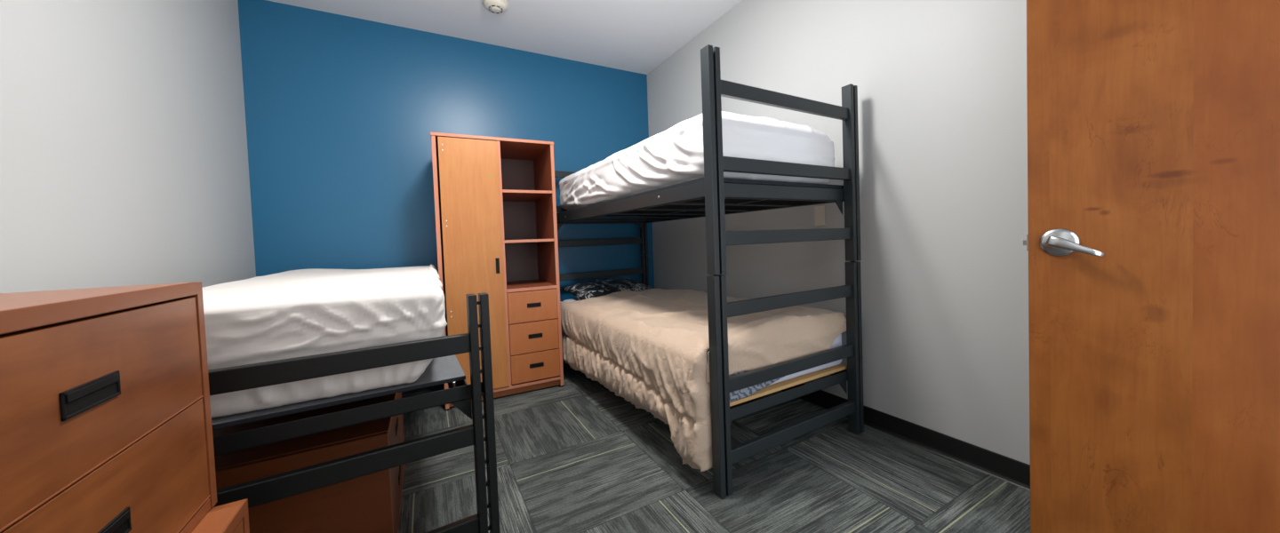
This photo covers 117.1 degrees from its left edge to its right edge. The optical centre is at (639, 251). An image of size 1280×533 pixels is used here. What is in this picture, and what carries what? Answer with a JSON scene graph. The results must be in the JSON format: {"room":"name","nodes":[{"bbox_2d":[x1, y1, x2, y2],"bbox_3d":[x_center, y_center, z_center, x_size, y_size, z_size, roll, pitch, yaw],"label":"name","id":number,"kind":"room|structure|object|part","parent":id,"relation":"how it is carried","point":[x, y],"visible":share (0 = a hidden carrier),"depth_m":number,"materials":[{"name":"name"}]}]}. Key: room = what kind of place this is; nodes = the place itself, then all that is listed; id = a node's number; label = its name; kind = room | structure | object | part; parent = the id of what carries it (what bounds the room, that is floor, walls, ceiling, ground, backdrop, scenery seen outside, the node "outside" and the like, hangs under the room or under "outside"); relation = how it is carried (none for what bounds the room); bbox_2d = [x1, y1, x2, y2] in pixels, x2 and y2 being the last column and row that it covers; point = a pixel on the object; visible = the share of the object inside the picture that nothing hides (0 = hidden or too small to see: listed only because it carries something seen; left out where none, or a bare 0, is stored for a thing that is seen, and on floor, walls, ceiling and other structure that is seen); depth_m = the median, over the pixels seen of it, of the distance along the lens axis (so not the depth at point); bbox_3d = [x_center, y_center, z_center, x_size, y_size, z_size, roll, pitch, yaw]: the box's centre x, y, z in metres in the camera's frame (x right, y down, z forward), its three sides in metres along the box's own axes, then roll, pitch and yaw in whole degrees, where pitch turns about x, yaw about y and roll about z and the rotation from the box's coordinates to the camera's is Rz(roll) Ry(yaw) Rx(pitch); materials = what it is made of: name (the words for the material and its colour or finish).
{"room":"dorm room","nodes":[
{"label":"dorm room","id":0,"kind":"room"},
{"bbox_2d":[0,0,255,293],"bbox_3d":[-1.667,-0.285,0.797,0.120,2.775,4.085,-3,2,-29],"label":"wall","id":1,"kind":"structure","parent":0,"point":[124,151],"depth_m":1.51,"materials":[{"name":"grey paint"}]},
{"bbox_2d":[237,0,654,301],"bbox_3d":[-1.267,-0.378,3.413,3.340,2.775,0.120,-3,2,-29],"label":"wall","id":2,"kind":"structure","parent":0,"point":[341,111],"depth_m":2.97,"materials":[{"name":"blue paint"}]},
{"bbox_2d":[266,0,741,74],"bbox_3d":[-0.339,-1.797,1.579,3.340,0.100,4.205,-3,2,-29],"label":"ceiling","id":3,"kind":"structure","parent":0,"point":[632,36],"depth_m":3.03,"materials":[{"name":"paint"}]},
{"bbox_2d":[481,0,508,13],"bbox_3d":[-1.022,-1.732,2.770,0.176,0.050,0.176,-3,2,-29],"label":"smoke detector","id":4,"kind":"object","parent":3,"relation":"attached to","point":[495,6],"visible":1,"depth_m":2.74,"materials":[{"name":"beige plastic"}]},
{"bbox_2d":[398,361,1030,532],"bbox_3d":[-0.090,1.027,1.400,3.100,0.001,4.565,-3,2,-29],"label":"floor","id":5,"kind":"structure","parent":0,"point":[576,456],"depth_m":1.72,"materials":[{"name":"carpet"}]},
{"bbox_2d":[191,498,249,532],"bbox_3d":[-0.930,0.818,0.378,0.626,0.541,0.743,-3,2,-29],"label":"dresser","id":6,"kind":"object","parent":5,"relation":"on","point":[233,517],"visible":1,"depth_m":0.79,"materials":[{"name":"brown wood"}]},
{"bbox_2d":[0,281,217,532],"bbox_3d":[-1.002,0.312,0.408,0.576,0.471,0.638,-3,2,-29],"label":"dresser","id":7,"kind":"object","parent":6,"relation":"on","point":[106,427],"visible":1,"depth_m":0.57,"materials":[{"name":"brown wood"}]},
{"bbox_3d":[-0.756,0.197,0.542,0.005,0.036,0.106,-3,2,-29],"label":"handle","id":8,"kind":"part","parent":7,"relation":"part of","materials":[{"name":"black plastic"}]},
{"bbox_3d":[-1.011,0.090,0.401,0.574,0.026,0.594,-3,2,-29],"label":"panel","id":9,"kind":"part","parent":7,"relation":"part of","materials":[{"name":"laminate"}]},
{"bbox_3d":[-0.759,0.405,0.542,0.020,0.206,0.590,-3,2,-29],"label":"drawer","id":10,"kind":"part","parent":7,"relation":"part of","materials":[{"name":"brown wood"}]},
{"bbox_3d":[-0.749,0.405,0.548,0.005,0.036,0.106,-3,2,-29],"label":"handle","id":11,"kind":"part","parent":7,"relation":"part of","materials":[{"name":"black plastic"}]},
{"bbox_3d":[-0.993,0.536,0.415,0.565,0.024,0.594,-3,2,-29],"label":"panel","id":12,"kind":"part","parent":7,"relation":"part of","materials":[{"name":"brown wood"}]},
{"bbox_3d":[-1.151,0.311,0.678,0.573,0.470,0.022,-3,2,-29],"label":"panel","id":13,"kind":"part","parent":7,"relation":"part of","materials":[{"name":"brown wood"}]},
{"bbox_3d":[-0.673,0.684,0.518,0.020,0.240,0.695,-3,2,-29],"label":"drawer","id":14,"kind":"part","parent":6,"relation":"part of","materials":[{"name":"brown wood"}]},
{"bbox_2d":[212,392,404,532],"bbox_3d":[-1.292,0.839,1.467,0.666,0.462,0.760,-3,2,-29],"label":"dresser","id":15,"kind":"object","parent":5,"relation":"on","point":[371,503],"visible":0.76,"depth_m":1.23,"materials":[{"name":"laminate"}]},
{"bbox_3d":[-1.115,0.843,1.143,0.663,0.460,0.022,-3,2,-29],"label":"panel","id":16,"kind":"part","parent":15,"relation":"part of","materials":[{"name":"laminate"}]},
{"bbox_3d":[-1.300,0.621,1.460,0.664,0.026,0.716,-3,2,-29],"label":"panel","id":17,"kind":"part","parent":15,"relation":"part of","materials":[{"name":"laminate"}]},
{"bbox_3d":[-1.017,0.723,1.617,0.020,0.201,0.712,-3,2,-29],"label":"drawer","id":18,"kind":"part","parent":15,"relation":"part of","materials":[{"name":"laminate"}]},
{"bbox_3d":[-1.006,0.723,1.622,0.005,0.036,0.106,-3,2,-29],"label":"handle","id":19,"kind":"part","parent":15,"relation":"part of","materials":[{"name":"black plastic"}]},
{"bbox_3d":[-1.009,0.927,1.623,0.020,0.201,0.712,-3,2,-29],"label":"drawer","id":20,"kind":"part","parent":15,"relation":"part of","materials":[{"name":"laminate"}]},
{"bbox_3d":[-0.999,0.927,1.628,0.005,0.036,0.106,-3,2,-29],"label":"handle","id":21,"kind":"part","parent":15,"relation":"part of","materials":[{"name":"black plastic"}]},
{"bbox_3d":[-1.283,1.057,1.474,0.655,0.024,0.716,-3,2,-29],"label":"panel","id":22,"kind":"part","parent":15,"relation":"part of","materials":[{"name":"brown wood"}]},
{"bbox_3d":[-1.470,0.836,1.790,0.663,0.460,0.022,-3,2,-29],"label":"panel","id":23,"kind":"part","parent":15,"relation":"part of","materials":[{"name":"laminate"}]},
{"bbox_2d":[208,267,500,532],"bbox_3d":[-1.458,0.607,1.945,0.994,0.909,2.160,-3,2,-31],"label":"bed","id":24,"kind":"object","parent":5,"relation":"on","point":[460,395],"visible":0.48,"depth_m":1.14,"materials":[{"name":"black metal"}]},
{"bbox_2d":[211,334,465,430],"bbox_3d":[-1.446,0.428,1.911,0.847,0.014,1.968,-3,2,-31],"label":"board","id":25,"kind":"object","parent":24,"relation":"on","point":[444,370],"visible":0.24,"depth_m":1.15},
{"bbox_2d":[202,264,445,418],"bbox_3d":[-1.451,0.262,1.899,0.875,0.315,1.985,-3,2,-28],"label":"mattress","id":26,"kind":"object","parent":25,"relation":"on","point":[292,314],"visible":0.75,"depth_m":1.13,"materials":[{"name":"white fabric"}]},
{"bbox_3d":[-0.921,0.313,1.035,0.876,0.059,0.026,-3,2,-31],"label":"rail","id":27,"kind":"part","parent":24,"relation":"part of","materials":[{"name":"black metal"}]},
{"bbox_3d":[-0.910,0.612,1.044,0.876,0.059,0.026,-3,2,-31],"label":"rail","id":28,"kind":"part","parent":24,"relation":"part of","materials":[{"name":"black metal"}]},
{"bbox_3d":[-0.939,0.517,1.083,0.968,0.118,0.040,-3,2,-31],"label":"cross rail","id":29,"kind":"part","parent":24,"relation":"part of","materials":[{"name":"black metal"}]},
{"bbox_3d":[-0.899,0.910,1.053,0.876,0.059,0.026,-3,2,-31],"label":"rail","id":30,"kind":"part","parent":24,"relation":"part of","materials":[{"name":"black metal"}]},
{"bbox_3d":[-1.117,0.454,2.152,0.042,0.052,2.052,-3,2,-31],"label":"rail","id":31,"kind":"part","parent":24,"relation":"part of","materials":[{"name":"black metal"}]},
{"bbox_3d":[-0.512,0.591,1.286,0.061,0.909,0.050,-3,2,-31],"label":"post","id":32,"kind":"part","parent":24,"relation":"part of","materials":[{"name":"black metal"}]},
{"bbox_2d":[430,131,563,409],"bbox_3d":[-1.079,0.116,2.957,0.792,1.800,0.610,-3,2,-27],"label":"wardrobe","id":33,"kind":"object","parent":5,"relation":"on","point":[495,204],"visible":0.94,"depth_m":2.72,"materials":[{"name":"laminate"}]},
{"bbox_3d":[-1.421,0.138,2.790,0.024,1.768,0.600,-3,2,-27],"label":"panel","id":34,"kind":"part","parent":33,"relation":"part of","materials":[{"name":"laminate"}]},
{"bbox_3d":[-1.105,0.098,2.617,0.363,1.688,0.019,-3,2,-27],"label":"door","id":35,"kind":"part","parent":33,"relation":"part of","materials":[{"name":"brown wood"}]},
{"bbox_3d":[-1.214,0.093,3.221,0.738,1.720,0.008,-3,2,-27],"label":"panel","id":36,"kind":"part","parent":33,"relation":"part of","materials":[{"name":"brown wood"}]},
{"bbox_3d":[-1.113,-0.773,2.933,0.792,0.020,0.604,-3,2,-27],"label":"panel","id":37,"kind":"part","parent":33,"relation":"part of","materials":[{"name":"laminate"}]},
{"bbox_3d":[-0.971,0.096,2.673,0.024,0.105,0.006,-3,2,-27],"label":"handle","id":38,"kind":"part","parent":33,"relation":"part of","materials":[{"name":"black plastic"}]},
{"bbox_3d":[-1.048,0.944,2.981,0.738,0.022,0.588,-3,2,-27],"label":"panel","id":39,"kind":"part","parent":33,"relation":"part of","materials":[{"name":"laminate"}]},
{"bbox_2d":[502,189,551,201],"bbox_3d":[-0.925,-0.429,3.031,0.346,0.020,0.582,-3,2,-27],"label":"shelf","id":40,"kind":"object","parent":33,"relation":"attached to","point":[508,196],"depth_m":2.91,"materials":[{"name":"laminate"}]},
{"bbox_2d":[504,239,553,243],"bbox_3d":[-0.912,-0.081,3.042,0.346,0.020,0.582,-3,2,-27],"label":"shelf","id":41,"kind":"object","parent":33,"relation":"attached to","point":[507,241],"depth_m":2.82,"materials":[{"name":"laminate"}]},
{"bbox_2d":[506,280,556,292],"bbox_3d":[-0.898,0.261,3.049,0.346,0.022,0.588,-3,2,-27],"label":"shelf","id":42,"kind":"object","parent":33,"relation":"attached to","point":[512,285],"depth_m":2.88,"materials":[{"name":"laminate"}]},
{"bbox_3d":[-0.763,0.387,2.794,0.341,0.215,0.019,-3,2,-27],"label":"drawer","id":43,"kind":"part","parent":33,"relation":"part of","materials":[{"name":"laminate"}]},
{"bbox_3d":[-0.755,0.608,2.800,0.341,0.214,0.019,-3,2,-27],"label":"drawer","id":44,"kind":"part","parent":33,"relation":"part of","materials":[{"name":"laminate"}]},
{"bbox_3d":[-0.753,0.379,2.787,0.098,0.030,0.006,-3,2,-27],"label":"handle","id":45,"kind":"part","parent":33,"relation":"part of","materials":[{"name":"black plastic"}]},
{"bbox_3d":[-0.747,0.819,2.807,0.341,0.198,0.019,-3,2,-27],"label":"drawer","id":46,"kind":"part","parent":33,"relation":"part of","materials":[{"name":"laminate"}]},
{"bbox_3d":[-0.745,0.600,2.793,0.098,0.030,0.006,-3,2,-27],"label":"handle","id":47,"kind":"part","parent":33,"relation":"part of","materials":[{"name":"black plastic"}]},
{"bbox_3d":[-0.737,0.811,2.799,0.098,0.030,0.006,-3,2,-27],"label":"handle","id":48,"kind":"part","parent":33,"relation":"part of","materials":[{"name":"black plastic"}]},
{"bbox_3d":[-0.742,0.103,3.134,0.024,1.768,0.600,-3,2,-27],"label":"panel","id":49,"kind":"part","parent":33,"relation":"part of","materials":[{"name":"laminate"}]},
{"bbox_2d":[554,44,863,499],"bbox_3d":[0.179,0.064,2.768,0.998,1.823,2.210,-3,2,-30],"label":"bunk bed","id":50,"kind":"object","parent":5,"relation":"on","point":[713,189],"visible":0.77,"depth_m":1.81,"materials":[{"name":"black metal"}]},
{"bbox_3d":[-0.377,-0.398,3.689,0.876,0.059,0.026,-3,2,-30],"label":"rail","id":51,"kind":"part","parent":50,"relation":"part of","materials":[{"name":"black metal"}]},
{"bbox_3d":[-0.389,-0.706,3.680,0.876,0.059,0.026,-3,2,-30],"label":"rail","id":52,"kind":"part","parent":50,"relation":"part of","materials":[{"name":"black metal"}]},
{"bbox_3d":[-0.366,-0.091,3.699,0.876,0.059,0.026,-3,2,-30],"label":"rail","id":53,"kind":"part","parent":50,"relation":"part of","materials":[{"name":"black metal"}]},
{"bbox_3d":[-0.355,0.212,3.708,0.876,0.059,0.026,-3,2,-30],"label":"rail","id":54,"kind":"part","parent":50,"relation":"part of","materials":[{"name":"black metal"}]},
{"bbox_3d":[-0.348,-0.259,3.651,0.968,0.132,0.040,-3,2,-30],"label":"cross rail","id":55,"kind":"part","parent":50,"relation":"part of","materials":[{"name":"black metal"}]},
{"bbox_3d":[-0.241,-0.266,2.523,0.042,0.066,2.102,-3,2,-30],"label":"rail","id":56,"kind":"part","parent":50,"relation":"part of","materials":[{"name":"black metal"}]},
{"bbox_3d":[0.027,-0.422,3.921,0.061,0.909,0.050,-3,2,-30],"label":"post","id":57,"kind":"part","parent":50,"relation":"part of","materials":[{"name":"black metal"}]},
{"bbox_3d":[0.060,0.490,3.949,0.061,0.909,0.050,-3,2,-30],"label":"post","id":58,"kind":"part","parent":50,"relation":"part of","materials":[{"name":"black metal"}]},
{"bbox_2d":[556,176,843,215],"bbox_3d":[0.176,-0.330,2.731,0.954,0.019,2.024,-3,2,-30],"label":"board","id":59,"kind":"object","parent":50,"relation":"on","point":[725,180],"visible":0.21,"depth_m":2.09,"materials":[{"name":"black metal"}]},
{"bbox_2d":[559,112,835,210],"bbox_3d":[0.174,-0.495,2.687,0.929,0.303,1.991,-3,2,-30],"label":"mattress","id":60,"kind":"object","parent":59,"relation":"on","point":[674,156],"visible":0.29,"depth_m":1.91,"materials":[{"name":"white fabric"}]},
{"bbox_3d":[0.298,-0.363,1.587,0.061,0.909,0.050,-3,2,-30],"label":"post","id":61,"kind":"part","parent":50,"relation":"part of","materials":[{"name":"black metal"}]},
{"bbox_3d":[0.328,0.550,1.612,0.061,0.909,0.050,-3,2,-30],"label":"post","id":62,"kind":"part","parent":50,"relation":"part of","materials":[{"name":"black metal"}]},
{"bbox_3d":[0.570,-0.310,2.989,0.042,0.066,2.102,-3,2,-30],"label":"rail","id":63,"kind":"part","parent":50,"relation":"part of","materials":[{"name":"black metal"}]},
{"bbox_3d":[0.679,-0.243,1.863,0.968,0.132,0.040,-3,2,-30],"label":"cross rail","id":64,"kind":"part","parent":50,"relation":"part of","materials":[{"name":"black metal"}]},
{"bbox_3d":[0.690,-0.690,1.809,0.876,0.059,0.026,-3,2,-30],"label":"rail","id":65,"kind":"part","parent":50,"relation":"part of","materials":[{"name":"black metal"}]},
{"bbox_3d":[0.702,-0.382,1.819,0.876,0.059,0.026,-3,2,-30],"label":"rail","id":66,"kind":"part","parent":50,"relation":"part of","materials":[{"name":"black metal"}]},
{"bbox_2d":[729,363,847,407],"bbox_3d":[0.212,0.638,2.760,0.954,0.017,2.024,-3,2,-30],"label":"board","id":67,"kind":"object","parent":50,"relation":"on","point":[786,384],"visible":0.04,"depth_m":1.91,"materials":[{"name":"brown wood"}]},
{"bbox_2d":[563,298,842,386],"bbox_3d":[0.210,0.512,2.747,0.915,0.232,2.001,-3,2,-30],"label":"mattress","id":68,"kind":"object","parent":67,"relation":"on","point":[837,342],"visible":0.02,"depth_m":2.02,"materials":[{"name":"white"}]},
{"bbox_2d":[560,288,846,471],"bbox_3d":[0.201,0.608,2.648,1.066,0.594,1.898,-3,2,-30],"label":"comforter","id":69,"kind":"object","parent":68,"relation":"on","point":[650,348],"visible":0.87,"depth_m":1.95,"materials":[{"name":"beige fabric"}]},
{"bbox_2d":[562,277,654,299],"bbox_3d":[-0.256,0.322,3.471,0.750,0.160,0.434,-3,2,-32],"label":"pillow","id":70,"kind":"object","parent":69,"relation":"on","point":[601,287],"visible":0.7,"depth_m":3.36,"materials":[{"name":"black fabric"}]},
{"bbox_2d":[728,362,783,402],"bbox_3d":[0.540,0.566,1.776,0.500,0.148,0.005,-3,2,-30],"label":"sheet","id":71,"kind":"object","parent":68,"relation":"on","point":[735,396],"visible":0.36,"depth_m":1.74,"materials":[{"name":"grey fabric"}]},
{"bbox_3d":[0.713,-0.075,1.828,0.876,0.059,0.026,-3,2,-30],"label":"rail","id":72,"kind":"part","parent":50,"relation":"part of","materials":[{"name":"black metal"}]},
{"bbox_3d":[0.715,0.720,1.892,0.968,0.121,0.040,-3,2,-30],"label":"cross rail","id":73,"kind":"part","parent":50,"relation":"part of","materials":[{"name":"black metal"}]},
{"bbox_3d":[0.721,0.223,1.835,0.876,0.059,0.026,-3,2,-30],"label":"rail","id":74,"kind":"part","parent":50,"relation":"part of","materials":[{"name":"black metal"}]},
{"bbox_3d":[0.732,0.536,1.844,0.876,0.059,0.026,-3,2,-30],"label":"rail","id":75,"kind":"part","parent":50,"relation":"part of","materials":[{"name":"black metal"}]},
{"bbox_3d":[0.744,0.839,1.853,0.876,0.059,0.026,-3,2,-30],"label":"rail","id":76,"kind":"part","parent":50,"relation":"part of","materials":[{"name":"black metal"}]},
{"bbox_3d":[0.606,0.653,3.018,0.042,0.055,2.102,-3,2,-30],"label":"rail","id":77,"kind":"part","parent":50,"relation":"part of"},
{"bbox_3d":[1.106,-0.407,2.050,0.061,0.909,0.050,-3,2,-30],"label":"post","id":78,"kind":"part","parent":50,"relation":"part of","materials":[{"name":"black metal"}]},
{"bbox_3d":[1.136,0.507,2.076,0.061,0.909,0.050,-3,2,-30],"label":"post","id":79,"kind":"part","parent":50,"relation":"part of","materials":[{"name":"black metal"}]},
{"bbox_2d":[646,0,1030,464],"bbox_3d":[1.154,-0.436,2.342,0.120,2.775,4.085,-3,2,-29],"label":"wall","id":80,"kind":"structure","parent":0,"point":[942,106],"depth_m":1.93,"materials":[{"name":"grey paint"}]},
{"bbox_2d":[814,206,825,225],"bbox_3d":[1.084,-0.215,2.360,0.008,0.116,0.074,-3,2,-29],"label":"wall plate","id":81,"kind":"object","parent":80,"relation":"attached to","point":[820,212],"visible":1,"depth_m":2.35,"materials":[{"name":"beige plastic"}]},
{"bbox_2d":[780,383,1030,490],"bbox_3d":[1.116,0.902,2.402,0.014,0.100,3.965,-3,2,-29],"label":"baseboard","id":82,"kind":"structure","parent":80,"relation":"attached to","point":[1017,473],"depth_m":1.85,"materials":[{"name":"black plastic"}]},
{"bbox_3d":[0.696,-0.344,-0.169,3.100,2.775,0.120,-3,2,-29],"label":"wall","id":83,"kind":"structure","parent":0,"visible":0},
{"bbox_2d":[1023,0,1279,532],"bbox_3d":[1.596,-0.092,0.962,0.110,2.122,0.940,-4,2,-44],"label":"door","id":84,"kind":"structure","parent":83,"relation":"in","point":[1152,242],"depth_m":1.12,"materials":[{"name":"brown wood"}]},
{"bbox_3d":[1.303,-0.031,1.317,0.020,0.056,0.004,-4,2,-44],"label":"latch plate","id":85,"kind":"part","parent":84,"relation":"part of","materials":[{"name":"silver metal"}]},
{"bbox_3d":[1.326,-0.016,1.190,0.127,0.067,0.038,-1,2,34],"label":"lever","id":86,"kind":"part","parent":84,"relation":"part of","materials":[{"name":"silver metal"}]}
]}

